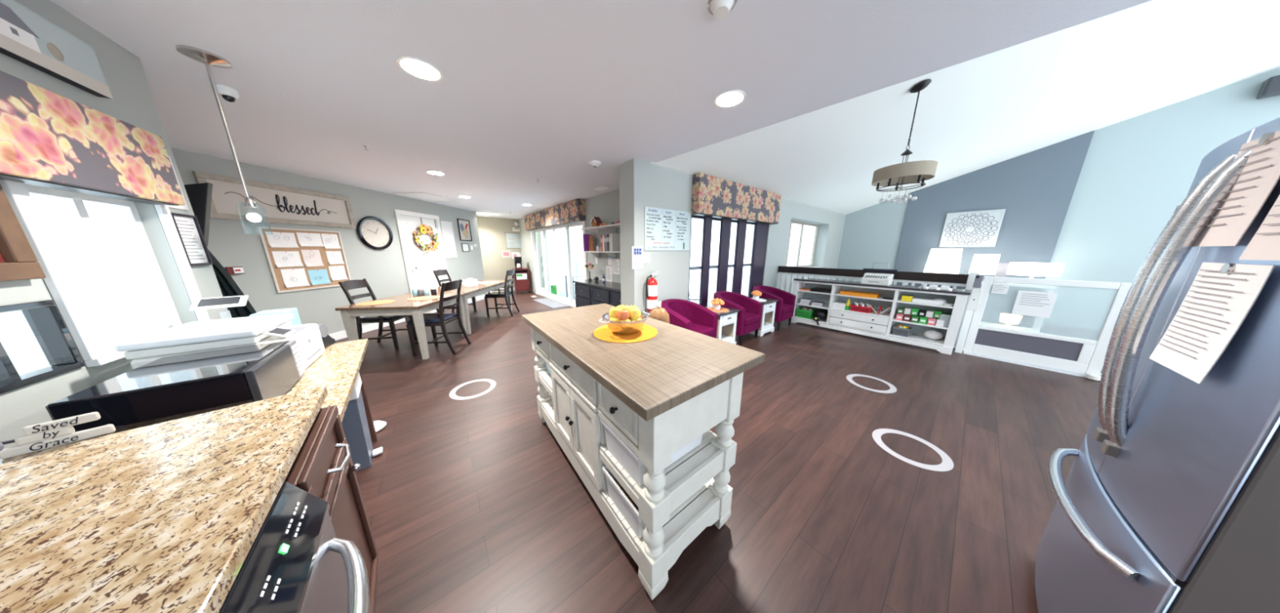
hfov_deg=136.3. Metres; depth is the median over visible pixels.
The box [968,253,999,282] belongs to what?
paper
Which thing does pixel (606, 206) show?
wall
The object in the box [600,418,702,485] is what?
storage bin
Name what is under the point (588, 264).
flower vase
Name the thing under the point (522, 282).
cart
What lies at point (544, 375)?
shelf
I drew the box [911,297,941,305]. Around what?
box
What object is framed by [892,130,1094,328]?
accent panel
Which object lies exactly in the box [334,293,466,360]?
dining table
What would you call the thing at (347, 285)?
dining chair
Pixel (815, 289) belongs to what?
tray
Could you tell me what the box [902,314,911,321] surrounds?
box
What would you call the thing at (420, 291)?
storage jar
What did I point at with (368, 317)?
seat cushion
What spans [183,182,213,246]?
television
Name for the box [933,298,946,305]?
tape dispenser
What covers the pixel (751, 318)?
seat cushion
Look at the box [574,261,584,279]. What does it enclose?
fence
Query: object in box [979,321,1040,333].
table
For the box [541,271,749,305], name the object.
ground
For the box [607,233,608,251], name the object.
ring binder
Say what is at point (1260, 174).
paper
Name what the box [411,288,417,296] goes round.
storage jar
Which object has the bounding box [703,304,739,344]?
side table
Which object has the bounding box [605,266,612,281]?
notice
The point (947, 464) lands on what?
ring
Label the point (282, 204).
blessed sign
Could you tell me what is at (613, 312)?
apple
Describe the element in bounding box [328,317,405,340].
baseboard
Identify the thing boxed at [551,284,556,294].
bucket
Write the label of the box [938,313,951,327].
bag
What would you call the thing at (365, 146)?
sprinkler head
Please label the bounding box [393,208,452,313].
door
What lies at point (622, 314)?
apple
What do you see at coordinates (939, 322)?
box
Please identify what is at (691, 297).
patio chair
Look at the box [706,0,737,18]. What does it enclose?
ceiling sensor
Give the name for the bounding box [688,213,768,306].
window
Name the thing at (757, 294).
flower vase
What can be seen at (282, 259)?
drawing
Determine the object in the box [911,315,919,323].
box
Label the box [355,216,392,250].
wall clock
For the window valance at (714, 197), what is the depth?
4.02 m
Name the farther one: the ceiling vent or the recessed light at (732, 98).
the ceiling vent
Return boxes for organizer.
[462,278,478,287]
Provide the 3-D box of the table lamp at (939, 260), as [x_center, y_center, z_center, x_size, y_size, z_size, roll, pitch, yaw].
[7.103,-0.987,6.029,0.560,0.720,0.560,-9,15,-37]
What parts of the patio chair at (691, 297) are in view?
seat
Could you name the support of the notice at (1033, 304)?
attached to the safety gate
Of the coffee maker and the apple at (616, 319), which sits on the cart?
the coffee maker
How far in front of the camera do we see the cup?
3.52 m
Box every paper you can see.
[1149,262,1275,384]
[1193,130,1279,246]
[1238,195,1279,260]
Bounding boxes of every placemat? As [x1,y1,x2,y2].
[355,299,395,306]
[407,295,439,300]
[480,281,498,284]
[593,324,657,342]
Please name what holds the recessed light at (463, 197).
in the ceiling at (529, 91)
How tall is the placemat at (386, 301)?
0.004 m
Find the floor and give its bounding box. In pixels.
[334,290,1101,612]
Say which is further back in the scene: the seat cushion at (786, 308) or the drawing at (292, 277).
the seat cushion at (786, 308)
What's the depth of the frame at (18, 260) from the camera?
0.88 m
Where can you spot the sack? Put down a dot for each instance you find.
(931, 334)
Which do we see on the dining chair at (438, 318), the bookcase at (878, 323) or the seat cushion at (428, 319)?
the seat cushion at (428, 319)
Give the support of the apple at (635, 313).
on the apple at (638, 318)
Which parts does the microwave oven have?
door, control panel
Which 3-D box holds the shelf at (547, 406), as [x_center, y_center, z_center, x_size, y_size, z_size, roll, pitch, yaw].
[-0.491,0.779,2.093,0.515,0.025,0.314,-9,15,-37]
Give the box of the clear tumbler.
[921,284,927,288]
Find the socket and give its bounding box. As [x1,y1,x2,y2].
[243,196,257,208]
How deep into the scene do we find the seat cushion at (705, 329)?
3.33 m
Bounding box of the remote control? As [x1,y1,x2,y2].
[882,297,893,299]
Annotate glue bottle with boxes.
[844,298,849,310]
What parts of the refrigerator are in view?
handle, freezer drawer, handle, door, handle, door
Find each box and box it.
[895,313,904,320]
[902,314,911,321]
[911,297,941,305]
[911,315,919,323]
[918,315,928,324]
[927,317,937,325]
[928,284,937,288]
[935,318,944,326]
[940,285,950,290]
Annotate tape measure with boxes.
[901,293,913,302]
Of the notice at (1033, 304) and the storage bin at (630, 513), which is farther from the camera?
the notice at (1033, 304)
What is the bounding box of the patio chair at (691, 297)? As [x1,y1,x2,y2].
[688,293,699,301]
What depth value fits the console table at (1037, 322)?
5.12 m
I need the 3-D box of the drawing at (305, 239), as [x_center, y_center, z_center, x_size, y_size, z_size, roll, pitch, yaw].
[-4.826,-0.980,3.765,0.019,0.190,0.260,1,12,4]
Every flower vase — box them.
[584,262,594,280]
[711,297,724,310]
[751,290,761,300]
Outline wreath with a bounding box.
[413,223,439,253]
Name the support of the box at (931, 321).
on the bookcase at (878, 323)
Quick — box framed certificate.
[461,243,469,251]
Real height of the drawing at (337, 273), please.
0.220 m
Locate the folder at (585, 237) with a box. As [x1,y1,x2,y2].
[582,234,592,251]
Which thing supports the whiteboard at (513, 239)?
attached to the wall at (491, 231)
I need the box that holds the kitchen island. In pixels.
[521,303,764,599]
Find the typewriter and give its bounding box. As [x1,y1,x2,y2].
[860,262,897,285]
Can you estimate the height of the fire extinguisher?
0.533 m
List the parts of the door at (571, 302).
panel, panel, panel, panel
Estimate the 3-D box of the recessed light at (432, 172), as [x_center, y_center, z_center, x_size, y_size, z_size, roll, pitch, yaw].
[-2.828,-1.847,3.557,0.216,0.007,0.216,-9,15,-37]
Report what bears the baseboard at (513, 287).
attached to the wall at (491, 231)
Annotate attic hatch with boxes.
[391,191,460,202]
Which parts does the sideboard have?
drawer, door, door, drawer, drawer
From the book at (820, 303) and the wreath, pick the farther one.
the wreath
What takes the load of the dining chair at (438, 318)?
on the floor
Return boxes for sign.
[0,412,115,459]
[191,171,355,228]
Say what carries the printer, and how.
on the countertop at (337, 369)
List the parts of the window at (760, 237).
post, post, rail, frame, post, post, post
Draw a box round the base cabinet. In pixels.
[284,404,378,612]
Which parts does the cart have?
door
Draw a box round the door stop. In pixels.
[373,420,386,431]
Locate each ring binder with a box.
[600,235,602,251]
[602,235,604,251]
[604,235,605,251]
[605,234,607,251]
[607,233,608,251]
[608,233,610,251]
[610,233,620,251]
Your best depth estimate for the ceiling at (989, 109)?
3.23 m
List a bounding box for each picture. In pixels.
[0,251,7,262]
[457,218,471,240]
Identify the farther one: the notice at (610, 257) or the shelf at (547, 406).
the notice at (610, 257)
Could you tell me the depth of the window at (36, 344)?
0.95 m
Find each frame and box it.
[0,184,45,281]
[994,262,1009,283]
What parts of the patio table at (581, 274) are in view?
leg, leg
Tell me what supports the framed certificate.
attached to the wall at (233, 242)
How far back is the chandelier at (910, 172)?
2.72 m
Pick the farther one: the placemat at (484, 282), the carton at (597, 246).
the placemat at (484, 282)
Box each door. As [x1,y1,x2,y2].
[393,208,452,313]
[530,220,587,307]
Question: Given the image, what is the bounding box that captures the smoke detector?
[588,160,600,167]
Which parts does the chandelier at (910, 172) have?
lamp shade, rod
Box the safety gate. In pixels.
[955,274,1132,381]
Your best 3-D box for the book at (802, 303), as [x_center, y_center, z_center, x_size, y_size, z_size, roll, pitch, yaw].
[3.214,-0.067,4.973,0.180,0.032,0.170,-9,15,-37]
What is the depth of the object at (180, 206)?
1.53 m
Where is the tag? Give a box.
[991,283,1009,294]
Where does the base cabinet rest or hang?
on the floor
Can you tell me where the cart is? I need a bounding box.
[512,267,530,293]
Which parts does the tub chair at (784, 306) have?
leg, seat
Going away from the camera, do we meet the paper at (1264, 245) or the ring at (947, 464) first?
the paper at (1264, 245)
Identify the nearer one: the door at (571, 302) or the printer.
the printer
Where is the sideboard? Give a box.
[573,279,621,307]
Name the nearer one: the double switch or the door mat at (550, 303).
the double switch
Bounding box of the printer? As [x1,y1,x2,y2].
[113,312,324,369]
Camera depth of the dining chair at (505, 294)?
5.56 m
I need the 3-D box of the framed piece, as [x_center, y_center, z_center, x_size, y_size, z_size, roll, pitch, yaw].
[-2.709,-0.399,1.550,0.017,0.300,0.200,-9,15,-37]
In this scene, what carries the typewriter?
on the bookcase at (878, 323)
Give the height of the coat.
0.900 m
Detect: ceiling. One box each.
[49,0,1152,219]
[650,0,1279,214]
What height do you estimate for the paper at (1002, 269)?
0.420 m
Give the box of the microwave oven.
[44,339,305,444]
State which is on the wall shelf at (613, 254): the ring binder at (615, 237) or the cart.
the ring binder at (615, 237)
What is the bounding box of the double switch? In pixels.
[643,253,649,262]
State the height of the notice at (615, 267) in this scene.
0.290 m
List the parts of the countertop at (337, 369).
desk panel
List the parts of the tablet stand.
tablet frame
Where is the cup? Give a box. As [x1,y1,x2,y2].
[943,303,953,306]
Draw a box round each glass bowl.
[713,304,720,310]
[752,295,759,300]
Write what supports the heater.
attached to the wall at (1135, 172)
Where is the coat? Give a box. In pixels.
[208,249,256,318]
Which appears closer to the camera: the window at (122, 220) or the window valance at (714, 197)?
the window at (122, 220)
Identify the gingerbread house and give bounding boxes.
[590,216,602,227]
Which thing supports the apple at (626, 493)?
in the storage bin at (630, 513)
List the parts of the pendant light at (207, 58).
rod, bulb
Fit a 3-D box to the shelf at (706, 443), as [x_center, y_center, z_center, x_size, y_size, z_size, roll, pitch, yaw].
[0.106,0.681,1.278,0.515,0.025,0.319,-9,15,-37]
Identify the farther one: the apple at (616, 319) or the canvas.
the apple at (616, 319)
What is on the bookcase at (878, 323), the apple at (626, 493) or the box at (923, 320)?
the box at (923, 320)
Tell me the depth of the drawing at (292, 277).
3.61 m
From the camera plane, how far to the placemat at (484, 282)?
5.49 m
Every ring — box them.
[448,378,496,399]
[846,373,897,393]
[871,428,953,471]
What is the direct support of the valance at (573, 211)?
attached to the wall at (606, 206)
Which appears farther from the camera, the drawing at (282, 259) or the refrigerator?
the drawing at (282, 259)
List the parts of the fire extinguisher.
valve handle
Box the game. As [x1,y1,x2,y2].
[840,289,879,298]
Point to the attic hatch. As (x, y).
(420, 195)
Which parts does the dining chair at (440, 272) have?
leg, leg, leg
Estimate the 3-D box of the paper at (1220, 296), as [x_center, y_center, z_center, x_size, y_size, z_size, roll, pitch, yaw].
[1.374,0.031,0.628,0.220,0.271,0.017,-11,16,-41]
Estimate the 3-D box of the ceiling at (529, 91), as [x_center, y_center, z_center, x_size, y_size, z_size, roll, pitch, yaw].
[-2.111,-1.773,2.923,5.200,0.120,12.900,-9,15,-37]
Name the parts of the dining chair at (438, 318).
leg, armrest, seat frame, leg, leg, leg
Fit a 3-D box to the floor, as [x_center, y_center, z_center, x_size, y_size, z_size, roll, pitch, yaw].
[-0.943,0.546,4.349,8.150,0.120,12.900,-9,15,-37]
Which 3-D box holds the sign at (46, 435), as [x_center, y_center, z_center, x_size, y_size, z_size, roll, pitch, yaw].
[-1.469,0.320,0.631,0.013,0.067,0.154,10,16,37]
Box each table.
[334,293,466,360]
[406,280,511,334]
[564,273,584,299]
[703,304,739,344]
[749,296,777,336]
[905,281,1057,330]
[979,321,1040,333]
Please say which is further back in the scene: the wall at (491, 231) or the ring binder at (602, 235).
the wall at (491, 231)
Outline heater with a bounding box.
[1040,323,1101,338]
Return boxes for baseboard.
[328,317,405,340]
[467,294,484,303]
[486,287,515,293]
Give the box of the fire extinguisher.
[645,269,658,311]
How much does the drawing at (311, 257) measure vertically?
0.240 m
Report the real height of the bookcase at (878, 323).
0.865 m
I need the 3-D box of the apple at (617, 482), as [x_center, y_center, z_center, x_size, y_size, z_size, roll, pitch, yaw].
[-0.084,0.891,1.278,0.078,0.074,0.076,-9,15,-37]
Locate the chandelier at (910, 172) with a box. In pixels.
[871,79,937,204]
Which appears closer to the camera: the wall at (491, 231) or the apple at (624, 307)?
the apple at (624, 307)
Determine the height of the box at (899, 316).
0.088 m
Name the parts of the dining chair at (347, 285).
leg, leg, seat frame, leg, leg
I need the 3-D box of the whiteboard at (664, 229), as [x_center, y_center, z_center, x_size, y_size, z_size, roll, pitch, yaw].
[0.395,-1.036,3.494,0.840,0.535,0.021,-9,15,-37]
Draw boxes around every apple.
[608,306,620,318]
[609,317,619,321]
[616,480,626,493]
[617,308,630,320]
[619,303,631,311]
[619,319,631,321]
[625,492,636,506]
[628,306,640,319]
[630,317,641,321]
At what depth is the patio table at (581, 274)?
8.02 m
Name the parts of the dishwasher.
door, handle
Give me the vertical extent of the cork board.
0.860 m
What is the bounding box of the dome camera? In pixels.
[209,83,239,102]
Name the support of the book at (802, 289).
on the bookcase at (878, 323)
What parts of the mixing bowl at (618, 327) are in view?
handle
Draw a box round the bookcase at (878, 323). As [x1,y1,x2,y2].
[791,277,971,355]
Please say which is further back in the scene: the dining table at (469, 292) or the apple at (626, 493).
the dining table at (469, 292)
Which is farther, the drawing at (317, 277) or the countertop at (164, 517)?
the drawing at (317, 277)
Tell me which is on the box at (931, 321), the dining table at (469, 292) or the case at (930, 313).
the case at (930, 313)
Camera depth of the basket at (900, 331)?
3.90 m
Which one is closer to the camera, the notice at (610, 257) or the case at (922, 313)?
the case at (922, 313)
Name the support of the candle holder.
on the chandelier at (910, 172)
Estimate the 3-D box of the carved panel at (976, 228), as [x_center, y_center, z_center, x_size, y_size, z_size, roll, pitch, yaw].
[7.571,-1.771,5.891,0.027,0.790,0.820,-9,15,-37]
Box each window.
[0,179,209,367]
[0,299,84,393]
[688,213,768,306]
[785,220,818,266]
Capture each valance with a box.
[0,71,185,205]
[524,199,585,231]
[691,172,781,224]
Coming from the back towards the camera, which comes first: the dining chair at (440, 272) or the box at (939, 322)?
the dining chair at (440, 272)
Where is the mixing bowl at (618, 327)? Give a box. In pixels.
[598,311,649,334]
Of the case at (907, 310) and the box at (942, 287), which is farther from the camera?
the case at (907, 310)
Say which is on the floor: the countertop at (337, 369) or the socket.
the countertop at (337, 369)
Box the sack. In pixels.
[924,329,942,339]
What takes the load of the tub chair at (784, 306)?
on the floor
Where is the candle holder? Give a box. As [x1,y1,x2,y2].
[916,174,921,182]
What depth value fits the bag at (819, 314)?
4.72 m
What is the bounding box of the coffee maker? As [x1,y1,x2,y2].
[513,253,522,268]
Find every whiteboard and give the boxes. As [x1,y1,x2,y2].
[505,232,520,248]
[644,206,690,250]
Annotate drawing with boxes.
[265,231,298,247]
[271,251,303,267]
[280,268,310,288]
[296,232,324,246]
[301,249,324,266]
[307,269,330,284]
[320,233,341,248]
[325,251,344,264]
[328,265,347,280]
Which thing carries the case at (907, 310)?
on the box at (907, 317)
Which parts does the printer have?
scanner lid, control panel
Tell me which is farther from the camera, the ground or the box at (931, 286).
the ground
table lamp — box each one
[923,248,962,274]
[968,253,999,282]
[1000,313,1022,327]
[1006,262,1064,285]
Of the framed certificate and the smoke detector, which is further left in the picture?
the framed certificate
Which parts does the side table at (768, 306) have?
panel, panel, frame, drawer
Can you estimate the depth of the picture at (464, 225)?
6.74 m
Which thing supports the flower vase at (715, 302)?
on the mat at (722, 309)
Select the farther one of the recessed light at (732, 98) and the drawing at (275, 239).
the drawing at (275, 239)
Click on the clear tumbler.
(923, 286)
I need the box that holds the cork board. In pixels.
[257,226,351,293]
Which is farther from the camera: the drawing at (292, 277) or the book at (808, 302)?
the book at (808, 302)
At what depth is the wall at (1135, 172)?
4.60 m
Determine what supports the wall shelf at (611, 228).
attached to the wall at (606, 206)
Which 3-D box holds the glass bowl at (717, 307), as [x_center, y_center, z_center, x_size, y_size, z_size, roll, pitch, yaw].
[1.100,0.006,3.672,0.100,0.075,0.100,-9,15,-37]
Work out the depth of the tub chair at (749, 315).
4.04 m
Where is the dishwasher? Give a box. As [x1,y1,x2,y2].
[218,481,369,612]
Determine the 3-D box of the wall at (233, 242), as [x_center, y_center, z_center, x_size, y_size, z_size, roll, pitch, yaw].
[-4.812,-0.937,5.117,0.120,2.450,4.760,1,12,4]
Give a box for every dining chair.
[337,278,417,350]
[405,279,471,356]
[432,269,476,313]
[484,269,519,316]
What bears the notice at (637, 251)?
attached to the wall at (642, 184)
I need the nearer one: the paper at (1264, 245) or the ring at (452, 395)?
the paper at (1264, 245)
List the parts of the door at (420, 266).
moulding, moulding, moulding, moulding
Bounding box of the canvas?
[0,0,113,99]
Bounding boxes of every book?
[799,288,810,291]
[799,302,811,305]
[800,297,812,301]
[800,300,812,303]
[810,303,825,306]
[811,301,824,305]
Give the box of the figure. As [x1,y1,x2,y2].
[588,234,594,251]
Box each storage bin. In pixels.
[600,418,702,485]
[602,466,644,538]
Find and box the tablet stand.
[189,295,248,319]
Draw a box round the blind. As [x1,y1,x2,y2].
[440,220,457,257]
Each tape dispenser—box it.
[317,324,335,348]
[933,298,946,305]
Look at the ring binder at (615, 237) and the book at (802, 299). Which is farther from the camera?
the book at (802, 299)
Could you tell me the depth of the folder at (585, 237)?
5.25 m
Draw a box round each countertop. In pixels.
[0,386,327,612]
[60,338,377,445]
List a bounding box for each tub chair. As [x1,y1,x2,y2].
[661,298,718,338]
[713,291,763,346]
[752,284,795,330]
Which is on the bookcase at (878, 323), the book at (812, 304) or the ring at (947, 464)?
the book at (812, 304)
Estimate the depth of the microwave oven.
0.92 m
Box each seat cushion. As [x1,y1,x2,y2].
[360,315,403,320]
[407,313,457,324]
[484,291,511,296]
[691,323,714,336]
[744,312,759,325]
[782,303,793,313]
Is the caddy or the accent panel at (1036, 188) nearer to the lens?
the caddy
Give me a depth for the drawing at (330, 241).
4.00 m
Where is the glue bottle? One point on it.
(847, 305)
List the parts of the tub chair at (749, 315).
leg, seat, leg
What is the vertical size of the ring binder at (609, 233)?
0.300 m
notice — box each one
[502,251,511,257]
[511,252,519,258]
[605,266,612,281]
[608,254,613,265]
[612,258,619,274]
[631,246,643,269]
[1011,290,1057,318]
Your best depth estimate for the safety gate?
3.12 m
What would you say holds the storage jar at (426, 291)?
on the dining table at (402, 306)
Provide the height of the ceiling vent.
0.015 m
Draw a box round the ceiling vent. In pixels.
[593,185,611,191]
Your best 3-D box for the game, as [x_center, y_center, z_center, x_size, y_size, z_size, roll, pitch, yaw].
[3.700,-0.210,4.330,0.240,0.055,0.480,-9,15,-37]
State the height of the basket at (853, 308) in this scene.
0.100 m
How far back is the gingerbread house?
4.87 m
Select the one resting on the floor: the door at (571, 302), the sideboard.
the sideboard
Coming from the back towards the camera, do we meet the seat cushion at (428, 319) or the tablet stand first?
the seat cushion at (428, 319)
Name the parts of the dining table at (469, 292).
leg, leg, leg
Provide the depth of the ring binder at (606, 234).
4.57 m
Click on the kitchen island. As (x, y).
(659, 394)
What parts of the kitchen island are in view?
post, drawer, door, knob, drawer, door, knob, drawer, rail, post, post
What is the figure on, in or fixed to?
on the wall shelf at (613, 254)
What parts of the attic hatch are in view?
panel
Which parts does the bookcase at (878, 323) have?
panel, shelf, shelf, shelf, shelf, drawer, drawer, shelf, shelf, rail, panel, shelf, shelf, shelf, panel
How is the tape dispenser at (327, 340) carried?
on the countertop at (337, 369)
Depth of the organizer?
4.88 m
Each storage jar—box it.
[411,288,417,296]
[417,288,423,295]
[422,288,429,295]
[430,288,436,295]
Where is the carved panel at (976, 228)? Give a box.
[938,208,1005,247]
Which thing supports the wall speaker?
attached to the wall at (1135, 172)
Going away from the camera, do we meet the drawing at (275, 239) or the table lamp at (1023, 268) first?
the drawing at (275, 239)
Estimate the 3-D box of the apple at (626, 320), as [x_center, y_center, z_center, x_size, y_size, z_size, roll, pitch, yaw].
[-0.083,0.096,1.464,0.073,0.078,0.074,6,14,27]
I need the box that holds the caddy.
[831,302,846,309]
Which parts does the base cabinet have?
drawer, handle, door, knob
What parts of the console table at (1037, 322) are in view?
leg, leg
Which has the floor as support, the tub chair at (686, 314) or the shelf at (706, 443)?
the tub chair at (686, 314)
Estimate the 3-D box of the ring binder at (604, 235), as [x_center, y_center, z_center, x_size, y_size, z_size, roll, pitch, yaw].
[-0.550,-1.155,4.685,0.222,0.290,0.045,-10,16,-39]
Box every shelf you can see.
[538,369,552,391]
[541,400,555,425]
[580,223,619,235]
[581,251,620,257]
[600,430,717,496]
[601,478,714,549]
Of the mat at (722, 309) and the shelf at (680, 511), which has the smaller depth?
the shelf at (680, 511)
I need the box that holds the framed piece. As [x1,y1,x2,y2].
[170,212,213,266]
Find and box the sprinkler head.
[360,144,369,150]
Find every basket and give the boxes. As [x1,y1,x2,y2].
[796,307,816,319]
[849,303,874,313]
[892,325,911,337]
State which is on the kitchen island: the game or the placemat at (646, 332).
the placemat at (646, 332)
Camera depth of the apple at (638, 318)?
1.47 m
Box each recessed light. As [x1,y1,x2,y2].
[395,56,443,82]
[426,170,445,175]
[457,195,471,198]
[713,89,746,107]
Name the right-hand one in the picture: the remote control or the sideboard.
the remote control
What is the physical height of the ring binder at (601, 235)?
0.290 m
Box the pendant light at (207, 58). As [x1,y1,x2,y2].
[175,44,265,222]
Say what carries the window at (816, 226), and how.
attached to the wall at (642, 184)
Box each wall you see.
[0,0,227,448]
[170,147,486,334]
[476,216,545,288]
[518,188,620,293]
[618,158,979,348]
[835,67,1279,341]
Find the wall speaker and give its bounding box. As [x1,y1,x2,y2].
[1255,75,1279,99]
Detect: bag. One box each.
[812,309,827,325]
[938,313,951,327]
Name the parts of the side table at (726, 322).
panel, panel, frame, drawer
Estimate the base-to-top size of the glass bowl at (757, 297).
0.075 m
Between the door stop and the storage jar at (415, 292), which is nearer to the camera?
the door stop
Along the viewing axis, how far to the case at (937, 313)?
3.65 m
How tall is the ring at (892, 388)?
0.002 m
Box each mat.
[533,297,568,308]
[706,306,728,312]
[751,297,766,302]
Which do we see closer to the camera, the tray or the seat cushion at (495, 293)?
the tray
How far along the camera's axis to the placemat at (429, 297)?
3.71 m
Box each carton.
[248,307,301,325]
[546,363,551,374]
[595,245,600,251]
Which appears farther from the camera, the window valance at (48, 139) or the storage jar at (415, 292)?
the storage jar at (415, 292)
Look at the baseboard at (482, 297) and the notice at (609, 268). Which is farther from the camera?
the baseboard at (482, 297)
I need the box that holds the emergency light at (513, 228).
[512,227,519,231]
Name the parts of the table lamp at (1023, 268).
lamp shade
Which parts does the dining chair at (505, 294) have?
leg, leg, armrest, seat frame, leg, leg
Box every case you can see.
[897,307,905,313]
[903,307,912,314]
[911,307,919,315]
[918,310,926,316]
[925,310,934,317]
[933,310,942,318]
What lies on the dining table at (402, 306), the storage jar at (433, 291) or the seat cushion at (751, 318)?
the storage jar at (433, 291)
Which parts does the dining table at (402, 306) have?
leg, leg, leg, leg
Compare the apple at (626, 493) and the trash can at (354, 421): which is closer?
the apple at (626, 493)
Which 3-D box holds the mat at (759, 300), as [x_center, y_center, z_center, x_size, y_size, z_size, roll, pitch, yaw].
[1.989,-0.114,4.411,0.340,0.003,0.340,-9,15,-37]
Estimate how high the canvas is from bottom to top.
0.210 m
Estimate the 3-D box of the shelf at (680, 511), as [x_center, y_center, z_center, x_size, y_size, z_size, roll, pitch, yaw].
[0.106,0.945,1.335,0.515,0.025,0.319,-9,15,-37]
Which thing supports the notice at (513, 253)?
attached to the wall at (491, 231)
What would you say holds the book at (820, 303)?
on the book at (812, 304)
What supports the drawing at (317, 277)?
attached to the cork board
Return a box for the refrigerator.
[1035,116,1279,612]
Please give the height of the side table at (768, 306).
0.570 m
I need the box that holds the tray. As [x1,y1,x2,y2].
[809,287,831,293]
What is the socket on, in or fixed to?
attached to the pendant light at (207, 58)
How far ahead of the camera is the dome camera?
1.69 m
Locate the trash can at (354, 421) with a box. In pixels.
[341,371,382,471]
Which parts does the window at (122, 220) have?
frame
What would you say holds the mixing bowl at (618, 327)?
on the placemat at (646, 332)
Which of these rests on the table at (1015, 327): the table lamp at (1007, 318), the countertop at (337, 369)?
the table lamp at (1007, 318)
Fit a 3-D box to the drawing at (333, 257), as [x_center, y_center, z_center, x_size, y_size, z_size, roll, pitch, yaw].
[-4.809,-0.772,4.055,0.019,0.200,0.190,1,12,4]
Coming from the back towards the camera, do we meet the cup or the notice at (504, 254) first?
the notice at (504, 254)
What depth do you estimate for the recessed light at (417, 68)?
1.51 m
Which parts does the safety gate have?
hinge post, latch plate, panel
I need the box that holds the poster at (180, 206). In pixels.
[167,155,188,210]
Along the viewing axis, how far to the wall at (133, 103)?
1.19 m
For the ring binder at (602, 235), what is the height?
0.280 m

